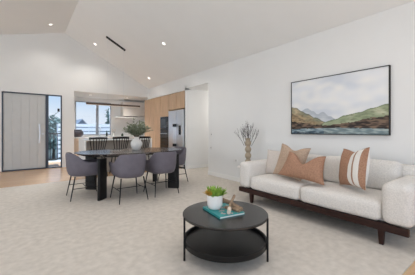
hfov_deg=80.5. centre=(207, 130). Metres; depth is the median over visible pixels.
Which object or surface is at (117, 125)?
wall
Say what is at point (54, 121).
tree
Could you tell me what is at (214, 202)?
pot
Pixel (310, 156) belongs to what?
cushion
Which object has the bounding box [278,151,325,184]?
cushion
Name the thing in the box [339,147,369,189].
cushion
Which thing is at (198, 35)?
ceiling
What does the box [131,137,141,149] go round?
vase
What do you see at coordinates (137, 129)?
leafy branches
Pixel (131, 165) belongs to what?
dining chair
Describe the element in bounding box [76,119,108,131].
house
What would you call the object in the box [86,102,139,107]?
linear pendant light
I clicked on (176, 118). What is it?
fridge
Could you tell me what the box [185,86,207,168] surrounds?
wall
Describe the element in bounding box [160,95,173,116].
tall cabinet
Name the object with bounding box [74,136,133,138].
countertop
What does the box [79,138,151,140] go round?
island countertop
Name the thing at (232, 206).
ornament
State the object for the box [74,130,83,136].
pot
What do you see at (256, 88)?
wall
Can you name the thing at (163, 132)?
oven
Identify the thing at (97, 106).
window
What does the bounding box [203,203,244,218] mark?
hardcover book
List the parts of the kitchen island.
panel, panel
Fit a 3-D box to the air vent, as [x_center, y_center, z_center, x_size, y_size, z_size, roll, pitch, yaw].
[-2.647,-2.498,7.076,0.534,0.301,0.070,0,0,-37]
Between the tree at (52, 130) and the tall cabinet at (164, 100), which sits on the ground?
the tree at (52, 130)
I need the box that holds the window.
[75,101,110,134]
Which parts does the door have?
panel, handle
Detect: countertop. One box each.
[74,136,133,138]
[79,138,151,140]
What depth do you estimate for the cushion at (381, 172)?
2.98 m
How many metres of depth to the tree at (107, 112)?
24.93 m
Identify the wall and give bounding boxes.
[0,33,147,167]
[74,97,144,136]
[147,1,414,177]
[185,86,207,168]
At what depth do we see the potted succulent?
2.30 m
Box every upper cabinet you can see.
[121,101,144,116]
[169,91,184,109]
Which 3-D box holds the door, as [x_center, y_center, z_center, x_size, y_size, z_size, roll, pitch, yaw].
[-5.184,0.029,7.305,1.460,2.267,0.191,0,0,-37]
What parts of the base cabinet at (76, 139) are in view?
door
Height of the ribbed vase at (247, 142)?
0.552 m
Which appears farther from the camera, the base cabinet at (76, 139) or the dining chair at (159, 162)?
the base cabinet at (76, 139)
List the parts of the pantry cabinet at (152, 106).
door, door, door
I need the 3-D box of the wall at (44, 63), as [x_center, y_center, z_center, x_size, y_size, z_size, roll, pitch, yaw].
[-6.008,-0.979,6.745,9.470,4.282,0.100,0,0,-37]
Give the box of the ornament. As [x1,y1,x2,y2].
[222,195,242,213]
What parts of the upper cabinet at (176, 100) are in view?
door, door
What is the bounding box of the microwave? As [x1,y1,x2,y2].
[160,117,167,128]
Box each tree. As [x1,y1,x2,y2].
[49,112,60,158]
[49,126,56,152]
[105,108,109,131]
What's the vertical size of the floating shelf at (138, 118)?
0.080 m
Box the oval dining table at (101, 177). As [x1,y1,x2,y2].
[74,147,181,200]
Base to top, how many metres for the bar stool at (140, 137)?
1.003 m
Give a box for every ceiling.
[0,0,414,101]
[191,84,207,90]
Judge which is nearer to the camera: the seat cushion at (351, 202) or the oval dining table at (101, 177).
the seat cushion at (351, 202)
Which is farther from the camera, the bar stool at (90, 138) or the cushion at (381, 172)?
the bar stool at (90, 138)
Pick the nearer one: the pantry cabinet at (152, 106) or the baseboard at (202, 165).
the baseboard at (202, 165)
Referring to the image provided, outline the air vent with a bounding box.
[106,36,125,50]
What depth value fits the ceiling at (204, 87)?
7.29 m
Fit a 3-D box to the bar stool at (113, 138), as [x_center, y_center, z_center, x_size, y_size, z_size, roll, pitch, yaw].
[-2.350,0.662,6.557,0.430,1.003,0.449,0,0,-37]
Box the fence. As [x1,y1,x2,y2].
[57,124,109,160]
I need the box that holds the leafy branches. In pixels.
[123,118,152,136]
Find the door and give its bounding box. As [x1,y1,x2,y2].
[2,91,61,171]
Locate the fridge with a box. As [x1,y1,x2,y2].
[168,109,184,168]
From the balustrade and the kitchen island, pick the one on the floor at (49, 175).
the kitchen island
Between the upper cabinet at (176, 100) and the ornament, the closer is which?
the ornament
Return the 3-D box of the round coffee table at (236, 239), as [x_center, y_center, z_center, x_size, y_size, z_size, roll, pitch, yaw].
[0.165,0.959,2.312,0.794,0.382,0.794,0,0,-37]
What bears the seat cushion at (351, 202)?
on the sofa
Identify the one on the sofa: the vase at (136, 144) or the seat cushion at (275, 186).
the seat cushion at (275, 186)
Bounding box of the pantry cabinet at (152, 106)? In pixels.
[145,97,159,147]
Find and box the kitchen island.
[79,138,151,171]
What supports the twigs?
in the ribbed vase at (247, 142)
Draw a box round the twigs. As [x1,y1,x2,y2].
[235,120,258,145]
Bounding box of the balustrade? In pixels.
[49,133,60,159]
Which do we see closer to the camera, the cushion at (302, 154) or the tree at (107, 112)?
the cushion at (302, 154)
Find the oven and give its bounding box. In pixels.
[160,129,167,147]
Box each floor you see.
[0,161,414,274]
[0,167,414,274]
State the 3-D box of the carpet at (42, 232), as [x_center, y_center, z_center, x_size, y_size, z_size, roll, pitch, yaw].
[-1.870,1.156,2.997,11.600,0.012,5.760,0,0,-37]
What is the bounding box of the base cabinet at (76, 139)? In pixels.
[74,136,133,156]
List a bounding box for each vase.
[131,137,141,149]
[245,138,250,160]
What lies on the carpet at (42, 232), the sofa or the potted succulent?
the sofa
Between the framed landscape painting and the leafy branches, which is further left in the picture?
the leafy branches
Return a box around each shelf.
[115,117,144,119]
[185,226,266,262]
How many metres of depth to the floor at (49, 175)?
6.06 m
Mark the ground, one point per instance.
(56, 146)
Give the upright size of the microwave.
0.395 m
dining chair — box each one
[65,152,96,201]
[109,153,147,204]
[143,151,178,196]
[157,147,187,181]
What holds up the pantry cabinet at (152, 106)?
on the floor at (49, 175)
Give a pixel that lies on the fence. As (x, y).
(88, 129)
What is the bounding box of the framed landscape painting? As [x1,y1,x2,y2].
[291,65,390,134]
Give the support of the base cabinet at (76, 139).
on the floor at (49, 175)
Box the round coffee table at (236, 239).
[183,200,268,262]
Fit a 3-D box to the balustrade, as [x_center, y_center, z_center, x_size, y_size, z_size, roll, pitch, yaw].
[-6.450,0.632,8.662,2.300,1.075,0.060,0,0,-37]
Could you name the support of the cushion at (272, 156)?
on the sofa
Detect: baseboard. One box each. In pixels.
[186,164,207,168]
[208,171,239,181]
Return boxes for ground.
[49,146,60,160]
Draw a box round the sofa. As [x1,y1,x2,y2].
[239,154,414,244]
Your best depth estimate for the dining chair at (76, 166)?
4.06 m
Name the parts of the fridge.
door, door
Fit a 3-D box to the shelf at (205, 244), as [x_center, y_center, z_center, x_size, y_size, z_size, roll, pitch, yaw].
[0.165,1.020,2.312,0.778,0.050,0.778,0,0,-37]
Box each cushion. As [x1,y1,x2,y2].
[250,174,315,199]
[266,149,279,173]
[273,143,310,180]
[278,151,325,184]
[301,181,382,219]
[306,154,323,172]
[323,156,401,189]
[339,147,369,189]
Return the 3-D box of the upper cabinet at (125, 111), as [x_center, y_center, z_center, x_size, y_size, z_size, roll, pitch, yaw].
[-3.200,-0.901,10.627,1.020,0.618,0.348,0,0,-37]
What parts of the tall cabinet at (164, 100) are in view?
door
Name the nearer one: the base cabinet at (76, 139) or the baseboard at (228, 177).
the baseboard at (228, 177)
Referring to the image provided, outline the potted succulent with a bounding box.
[203,186,226,209]
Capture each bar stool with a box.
[89,137,107,175]
[109,137,128,175]
[139,136,150,159]
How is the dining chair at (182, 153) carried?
on the carpet at (42, 232)
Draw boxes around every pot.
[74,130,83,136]
[207,195,222,209]

